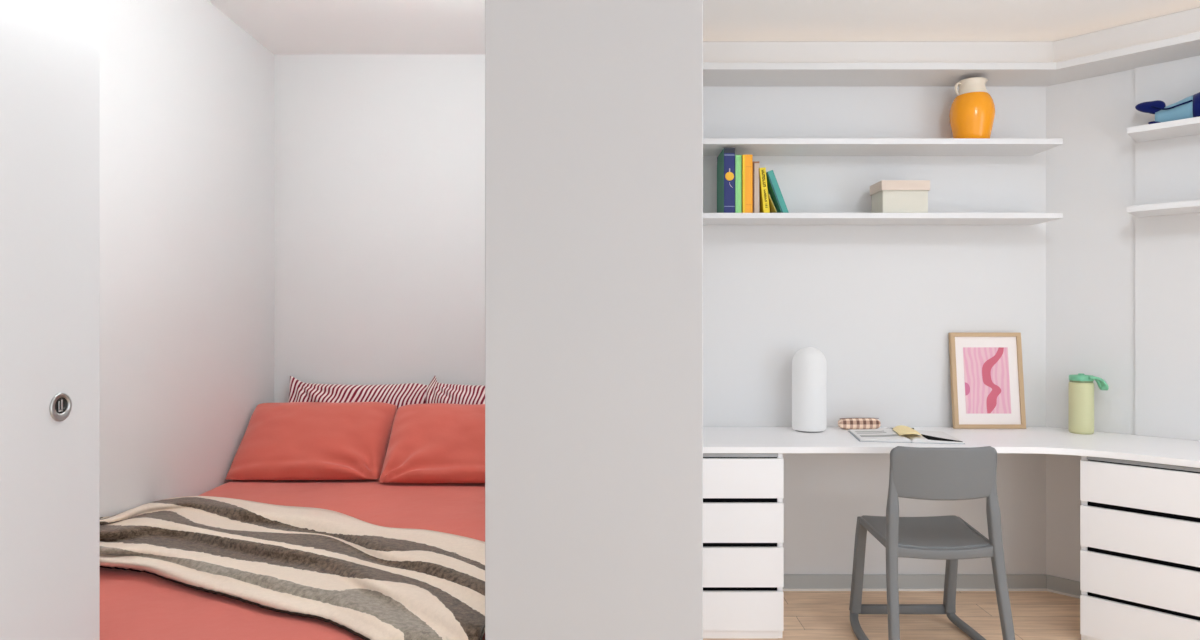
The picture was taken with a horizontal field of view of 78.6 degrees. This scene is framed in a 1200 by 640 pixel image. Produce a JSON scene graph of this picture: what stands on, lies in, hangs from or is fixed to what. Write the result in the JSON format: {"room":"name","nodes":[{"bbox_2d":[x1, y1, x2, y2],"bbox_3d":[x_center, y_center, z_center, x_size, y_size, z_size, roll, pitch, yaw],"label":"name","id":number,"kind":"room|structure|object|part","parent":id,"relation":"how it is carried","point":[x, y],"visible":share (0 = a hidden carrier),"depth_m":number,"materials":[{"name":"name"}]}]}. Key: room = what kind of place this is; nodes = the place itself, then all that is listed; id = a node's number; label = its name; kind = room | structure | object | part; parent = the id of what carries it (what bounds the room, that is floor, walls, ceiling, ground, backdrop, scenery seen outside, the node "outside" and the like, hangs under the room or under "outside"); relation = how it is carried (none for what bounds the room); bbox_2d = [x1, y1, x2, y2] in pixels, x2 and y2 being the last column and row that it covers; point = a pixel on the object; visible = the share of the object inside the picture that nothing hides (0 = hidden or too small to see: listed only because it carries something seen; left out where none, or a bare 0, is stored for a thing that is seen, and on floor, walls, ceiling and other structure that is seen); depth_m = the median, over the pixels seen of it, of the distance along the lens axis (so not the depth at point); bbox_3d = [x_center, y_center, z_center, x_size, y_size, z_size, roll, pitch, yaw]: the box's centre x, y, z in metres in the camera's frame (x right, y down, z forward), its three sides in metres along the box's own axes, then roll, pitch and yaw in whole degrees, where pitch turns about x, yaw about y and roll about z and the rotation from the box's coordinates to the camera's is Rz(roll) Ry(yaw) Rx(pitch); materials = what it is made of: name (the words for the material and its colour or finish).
{"room":"bedroom","nodes":[
{"label":"bedroom","id":0,"kind":"room"},
{"bbox_2d":[100,0,273,516],"bbox_3d":[-1.510,0.009,2.273,0.100,2.400,2.027,0,0,0],"label":"wall","id":1,"kind":"structure","parent":0,"point":[187,93],"depth_m":2.55,"materials":[{"name":"white paint"}]},
{"bbox_2d":[485,0,702,639],"bbox_3d":[-0.011,0.009,2.323,0.404,2.400,1.926,0,0,0],"label":"wall","id":2,"kind":"structure","parent":0,"point":[594,108],"depth_m":1.36,"materials":[{"name":"white paint"}]},
{"bbox_2d":[274,54,1045,573],"bbox_3d":[0.370,0.009,3.337,3.860,2.400,0.100,0,0,0],"label":"wall","id":3,"kind":"structure","parent":0,"point":[379,159],"depth_m":3.29,"materials":[{"name":"white paint"}]},
{"bbox_2d":[703,138,1062,155],"bbox_3d":[1.064,-0.747,3.175,1.742,0.024,0.223,0,0,0],"label":"wall shelf","id":4,"kind":"object","parent":3,"relation":"attached to","point":[711,146],"visible":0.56,"depth_m":3.10,"materials":[{"name":"white laminate"}]},
{"bbox_2d":[949,77,994,137],"bbox_3d":[1.599,-0.893,3.150,0.177,0.266,0.177,0,0,0],"label":"jug","id":5,"kind":"object","parent":4,"relation":"on","point":[972,111],"visible":0.92,"depth_m":3.09,"materials":[{"name":"orange ceramic"}]},
{"bbox_3d":[1.536,-0.991,3.144,0.028,0.057,0.015,0,0,-9],"label":"handle","id":6,"kind":"part","parent":5,"relation":"part of","materials":[{"name":"beige ceramic"}]},
{"bbox_2d":[703,213,1062,224],"bbox_3d":[1.064,-0.436,3.175,1.742,0.023,0.223,0,0,0],"label":"wall shelf","id":7,"kind":"object","parent":3,"relation":"attached to","point":[708,218],"visible":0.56,"depth_m":3.06,"materials":[{"name":"white laminate"}]},
{"bbox_2d":[717,148,734,212],"bbox_3d":[0.546,-0.587,3.180,0.048,0.278,0.183,0,0,0],"label":"book","id":8,"kind":"object","parent":7,"relation":"on","point":[726,158],"visible":0.9,"depth_m":3.09,"materials":[{"name":"blue paper"}]},
{"bbox_2d":[735,155,741,212],"bbox_3d":[0.585,-0.572,3.176,0.027,0.248,0.166,0,0,0],"label":"book","id":9,"kind":"object","parent":7,"relation":"on","point":[738,158],"visible":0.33,"depth_m":3.09,"materials":[{"name":"green paper"}]},
{"bbox_2d":[742,155,752,212],"bbox_3d":[0.622,-0.572,3.168,0.042,0.248,0.166,0,0,0],"label":"book","id":10,"kind":"object","parent":7,"relation":"on","point":[747,160],"visible":0.75,"depth_m":3.09,"materials":[{"name":"orange paper"}]},
{"bbox_2d":[753,161,758,212],"bbox_3d":[0.660,-0.559,3.171,0.026,0.222,0.151,0,0,0],"label":"book","id":11,"kind":"object","parent":7,"relation":"on","point":[755,163],"visible":0.44,"depth_m":3.10,"materials":[{"name":"beige paper"}]},
{"bbox_2d":[759,167,776,212],"bbox_3d":[0.709,-0.544,3.163,0.074,0.197,0.151,0,0,0],"label":"book","id":12,"kind":"object","parent":7,"relation":"on","point":[766,205],"visible":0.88,"depth_m":3.09,"materials":[{"name":"yellow paper"}]},
{"bbox_2d":[766,170,788,212],"bbox_3d":[0.750,-0.536,3.165,0.096,0.195,0.151,0,0,0],"label":"book","id":13,"kind":"object","parent":7,"relation":"on","point":[774,191],"visible":0.63,"depth_m":3.09,"materials":[{"name":"teal paper"}]},
{"bbox_2d":[870,180,929,212],"bbox_3d":[1.286,-0.518,3.151,0.203,0.139,0.138,0,0,0],"label":"storage box","id":14,"kind":"object","parent":7,"relation":"on","point":[888,196],"visible":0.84,"depth_m":3.09,"materials":[{"name":"beige cardboard"}]},
{"bbox_3d":[1.286,-0.567,3.151,0.203,0.041,0.138,0,0,0],"label":"lid","id":15,"kind":"part","parent":14,"relation":"part of","materials":[{"name":"beige cardboard"}]},
{"bbox_2d":[783,574,1046,590],"bbox_3d":[1.349,1.175,3.276,1.299,0.069,0.019,0,0,0],"label":"baseboard","id":16,"kind":"structure","parent":3,"relation":"attached to","point":[792,582],"depth_m":3.27,"materials":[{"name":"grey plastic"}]},
{"bbox_2d":[703,7,1199,85],"bbox_3d":[1.692,-1.119,2.981,3.040,0.143,0.771,0,0,18],"label":"crown molding","id":17,"kind":"structure","parent":3,"relation":"attached to","point":[1175,36],"depth_m":3.13,"materials":[{"name":"white paint"}]},
{"bbox_2d":[208,0,1199,53],"bbox_3d":[0.750,-1.241,0.493,4.900,0.100,5.887,0,0,0],"label":"ceiling","id":18,"kind":"structure","parent":0,"point":[282,26],"depth_m":2.92,"materials":[{"name":"white paint"}]},
{"bbox_2d":[703,591,1080,639],"bbox_3d":[0.750,1.259,0.493,4.900,0.100,5.887,0,0,0],"label":"floor","id":19,"kind":"structure","parent":0,"point":[808,615],"depth_m":2.98,"materials":[{"name":"brown wood"}]},
{"bbox_2d":[703,453,783,637],"bbox_3d":[0.444,0.857,3.025,0.498,0.704,0.517,0,0,0],"label":"drawer unit","id":20,"kind":"object","parent":19,"relation":"on","point":[743,493],"visible":0.47,"depth_m":2.77,"materials":[{"name":"white laminate"}]},
{"bbox_3d":[0.444,0.512,2.779,0.459,0.013,0.014,0,0,0],"label":"grip rail","id":21,"kind":"part","parent":20,"relation":"part of","materials":[{"name":"grey metal"}]},
{"bbox_3d":[0.444,0.599,2.775,0.498,0.149,0.018,0,0,0],"label":"drawer","id":22,"kind":"part","parent":20,"relation":"part of","materials":[{"name":"white laminate"}]},
{"bbox_3d":[0.444,0.767,2.775,0.498,0.149,0.018,0,0,0],"label":"drawer","id":23,"kind":"part","parent":20,"relation":"part of","materials":[{"name":"white laminate"}]},
{"bbox_3d":[0.444,0.935,2.775,0.498,0.149,0.018,0,0,0],"label":"drawer","id":24,"kind":"part","parent":20,"relation":"part of","materials":[{"name":"white laminate"}]},
{"bbox_3d":[0.444,1.101,2.775,0.498,0.146,0.018,0,0,0],"label":"drawer","id":25,"kind":"part","parent":20,"relation":"part of","materials":[{"name":"white laminate"}]},
{"bbox_2d":[703,427,1199,467],"bbox_3d":[1.533,0.491,2.890,2.787,0.024,1.031,0,0,17],"label":"countertop","id":26,"kind":"structure","parent":20,"relation":"on","point":[1031,440],"depth_m":2.84,"materials":[{"name":"white laminate"}]},
{"bbox_2d":[792,347,826,432],"bbox_3d":[0.905,0.298,3.172,0.144,0.362,0.144,0,0,0],"label":"table lamp","id":27,"kind":"object","parent":26,"relation":"on","point":[809,365],"visible":1,"depth_m":3.11,"materials":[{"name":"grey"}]},
{"bbox_2d":[838,418,880,428],"bbox_3d":[1.138,0.454,3.218,0.186,0.049,0.052,0,0,0],"label":"pencil case","id":28,"kind":"object","parent":26,"relation":"on","point":[844,423],"visible":0.95,"depth_m":3.19,"materials":[{"name":"brown fabric"}]},
{"bbox_2d":[848,428,964,443],"bbox_3d":[1.238,0.470,2.995,0.392,0.017,0.280,0,0,10],"label":"magazine","id":29,"kind":"object","parent":26,"relation":"on","point":[885,434],"visible":0.93,"depth_m":2.93,"materials":[{"name":"grey paper"}]},
{"bbox_2d":[860,434,898,436],"bbox_3d":[1.128,0.466,2.958,0.146,0.009,0.040,0,0,9],"label":"picture","id":30,"kind":"object","parent":29,"relation":"on","point":[882,435],"depth_m":2.96,"materials":[{"name":"grey paper"}]},
{"bbox_2d":[892,425,921,435],"bbox_3d":[1.253,0.452,2.993,0.089,0.017,0.236,0,0,13],"label":"paper sheet","id":31,"kind":"object","parent":29,"relation":"on","point":[900,430],"visible":1,"depth_m":2.97,"materials":[{"name":"yellow paper"}]},
{"bbox_2d":[921,434,961,441],"bbox_3d":[1.353,0.468,2.923,0.126,0.006,0.164,0,0,9],"label":"picture","id":32,"kind":"object","parent":29,"relation":"on","point":[926,437],"depth_m":2.90,"materials":[{"name":"black"}]},
{"bbox_2d":[948,333,1025,428],"bbox_3d":[1.716,0.268,3.252,0.313,0.424,0.064,0,0,0],"label":"framed print","id":33,"kind":"object","parent":26,"relation":"on","point":[986,369],"visible":1,"depth_m":3.25,"materials":[{"name":"pink paper"}]},
{"bbox_2d":[1068,373,1108,433],"bbox_3d":[2.060,0.353,3.094,0.138,0.252,0.101,0,0,22],"label":"water bottle","id":34,"kind":"object","parent":26,"relation":"on","point":[1080,386],"visible":1,"depth_m":3.07,"materials":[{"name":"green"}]},
{"bbox_3d":[2.040,0.241,3.107,0.090,0.029,0.090,0,0,0],"label":"lid","id":35,"kind":"part","parent":34,"relation":"part of","materials":[{"name":"green plastic"}]},
{"bbox_2d":[849,446,1014,639],"bbox_3d":[1.203,0.825,2.705,0.467,0.768,0.463,0,0,0],"label":"desk chair","id":36,"kind":"object","parent":19,"relation":"on","point":[923,473],"visible":1,"depth_m":2.56,"materials":[{"name":"grey plastic"}]},
{"bbox_3d":[1.018,0.965,2.885,0.046,0.392,0.100,0,0,0],"label":"leg","id":37,"kind":"part","parent":36,"relation":"part of","materials":[{"name":"grey plastic"}]},
{"bbox_3d":[1.018,0.789,2.712,0.014,0.050,0.277,0,0,-2],"label":"rail","id":38,"kind":"part","parent":36,"relation":"part of","materials":[{"name":"grey plastic"}]},
{"bbox_3d":[1.014,0.837,2.531,0.044,0.726,0.122,0,0,15],"label":"leg","id":39,"kind":"part","parent":36,"relation":"part of","materials":[{"name":"grey plastic"}]},
{"bbox_3d":[1.203,0.786,2.721,0.392,0.050,0.307,0,0,0],"label":"seat","id":40,"kind":"part","parent":36,"relation":"part of","materials":[{"name":"grey plastic"}]},
{"bbox_3d":[1.203,0.534,2.561,0.375,0.186,0.044,0,0,0],"label":"backrest","id":41,"kind":"part","parent":36,"relation":"part of","materials":[{"name":"grey plastic"}]},
{"bbox_3d":[1.203,0.808,2.560,0.377,0.055,0.024,0,0,0],"label":"seat rail","id":42,"kind":"part","parent":36,"relation":"part of","materials":[{"name":"grey plastic"}]},
{"bbox_3d":[1.388,0.965,2.885,0.046,0.392,0.100,0,0,0],"label":"leg","id":43,"kind":"part","parent":36,"relation":"part of","materials":[{"name":"grey plastic"}]},
{"bbox_3d":[1.388,0.789,2.712,0.014,0.050,0.277,0,0,2],"label":"rail","id":44,"kind":"part","parent":36,"relation":"part of","materials":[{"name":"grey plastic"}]},
{"bbox_3d":[1.392,0.837,2.531,0.044,0.726,0.122,0,0,-15],"label":"leg","id":45,"kind":"part","parent":36,"relation":"part of","materials":[{"name":"grey plastic"}]},
{"bbox_2d":[1080,456,1199,639],"bbox_3d":[2.263,0.857,2.642,0.800,0.704,0.530,0,0,45],"label":"drawer unit","id":46,"kind":"object","parent":19,"relation":"on","point":[1140,521],"visible":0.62,"depth_m":2.61,"materials":[{"name":"white laminate"}]},
{"bbox_3d":[2.082,0.599,2.461,0.018,0.149,0.799,0,0,-45],"label":"drawer","id":47,"kind":"part","parent":46,"relation":"part of","materials":[{"name":"white laminate"}]},
{"bbox_3d":[2.082,0.767,2.461,0.018,0.149,0.799,0,0,-45],"label":"drawer","id":48,"kind":"part","parent":46,"relation":"part of","materials":[{"name":"white laminate"}]},
{"bbox_3d":[2.082,0.935,2.461,0.018,0.149,0.799,0,0,-45],"label":"drawer","id":49,"kind":"part","parent":46,"relation":"part of","materials":[{"name":"white laminate"}]},
{"bbox_3d":[2.082,1.101,2.461,0.018,0.146,0.799,0,0,-45],"label":"drawer","id":50,"kind":"part","parent":46,"relation":"part of","materials":[{"name":"white laminate"}]},
{"bbox_3d":[2.084,0.512,2.464,0.760,0.013,0.014,0,0,45],"label":"grip rail","id":51,"kind":"part","parent":46,"relation":"part of","materials":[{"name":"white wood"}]},
{"bbox_3d":[-0.840,0.931,2.335,1.190,0.555,1.870,0,0,0],"label":"bed","id":52,"kind":"object","parent":19,"relation":"on","visible":0},
{"bbox_2d":[100,479,484,639],"bbox_3d":[-0.837,0.743,2.325,1.230,0.248,1.906,0,0,0],"label":"duvet","id":53,"kind":"object","parent":52,"relation":"on","point":[134,605],"visible":0.25,"depth_m":1.75,"materials":[{"name":"fabric"}]},
{"bbox_2d":[100,496,484,639],"bbox_3d":[-0.827,0.678,1.943,1.586,0.276,0.698,0,0,25],"label":"throw blanket","id":54,"kind":"object","parent":53,"relation":"on","point":[369,581],"visible":0.91,"depth_m":1.79,"materials":[{"name":"fabric"}]},
{"bbox_2d":[226,402,396,479],"bbox_3d":[-1.149,0.479,2.950,0.597,0.272,0.316,0,0,0],"label":"pillow","id":55,"kind":"object","parent":53,"relation":"on","point":[287,440],"visible":1,"depth_m":2.88,"materials":[{"name":"fabric"}]},
{"bbox_2d":[288,376,427,451],"bbox_3d":[-1.062,0.429,3.189,0.615,0.366,0.135,0,0,0],"label":"pillow","id":56,"kind":"object","parent":53,"relation":"on","point":[400,395],"visible":0.27,"depth_m":3.19,"materials":[{"name":"fabric"}]},
{"bbox_2d":[379,403,484,482],"bbox_3d":[-0.534,0.478,2.893,0.612,0.275,0.317,0,0,0],"label":"pillow","id":57,"kind":"object","parent":53,"relation":"on","point":[429,442],"visible":0.56,"depth_m":2.82,"materials":[{"name":"fabric"}]},
{"bbox_2d":[426,375,484,403],"bbox_3d":[-0.500,0.428,3.170,0.525,0.370,0.142,0,0,0],"label":"pillow","id":58,"kind":"object","parent":53,"relation":"on","point":[436,392],"visible":0.17,"depth_m":3.17,"materials":[{"name":"fabric"}]},
{"bbox_2d":[1046,55,1199,581],"bbox_3d":[2.539,0.009,2.812,0.110,2.400,1.535,0,0,-45],"label":"wall","id":59,"kind":"structure","parent":0,"point":[1123,288],"depth_m":3.10,"materials":[{"name":"white paint"}]},
{"bbox_2d":[1046,574,1080,598],"bbox_3d":[2.080,1.175,3.192,0.244,0.069,0.019,0,0,45],"label":"baseboard","id":60,"kind":"structure","parent":59,"relation":"attached to","point":[1054,584],"depth_m":3.23,"materials":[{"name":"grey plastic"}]},
{"bbox_2d":[1127,117,1199,142],"bbox_3d":[2.530,-0.747,2.591,1.065,0.024,0.213,0,0,45],"label":"wall shelf","id":61,"kind":"object","parent":59,"relation":"attached to","point":[1189,126],"visible":1,"depth_m":2.86,"materials":[{"name":"white laminate"}]},
{"bbox_2d":[1135,92,1199,123],"bbox_3d":[2.340,-0.828,2.771,0.118,0.136,0.514,0,0,-44],"label":"stuffed toy","id":62,"kind":"object","parent":61,"relation":"on","point":[1189,107],"visible":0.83,"depth_m":2.84,"materials":[{"name":"blue fabric"}]},
{"bbox_2d":[1127,200,1199,217],"bbox_3d":[2.530,-0.436,2.591,1.065,0.023,0.213,0,0,45],"label":"wall shelf","id":63,"kind":"object","parent":59,"relation":"attached to","point":[1184,207],"visible":1,"depth_m":2.85,"materials":[{"name":"white laminate"}]},
{"bbox_3d":[-1.019,0.009,-0.520,0.102,2.400,3.560,0,0,0],"label":"wall","id":64,"kind":"structure","parent":0,"visible":0},
{"bbox_2d":[0,0,99,639],"bbox_3d":[-0.945,0.011,0.580,0.042,2.384,1.560,0,0,0],"label":"door","id":65,"kind":"structure","parent":64,"relation":"in","point":[50,49],"depth_m":1.23,"materials":[{"name":"grey paint"}]},
{"bbox_3d":[-0.926,0.149,1.259,0.003,0.049,0.049,0,0,0],"label":"flush pull","id":66,"kind":"part","parent":65,"relation":"part of","materials":[{"name":"silver metal"}]},
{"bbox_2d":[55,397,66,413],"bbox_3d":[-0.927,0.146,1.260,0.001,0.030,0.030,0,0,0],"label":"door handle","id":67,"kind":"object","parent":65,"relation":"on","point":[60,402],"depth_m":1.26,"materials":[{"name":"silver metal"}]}
]}

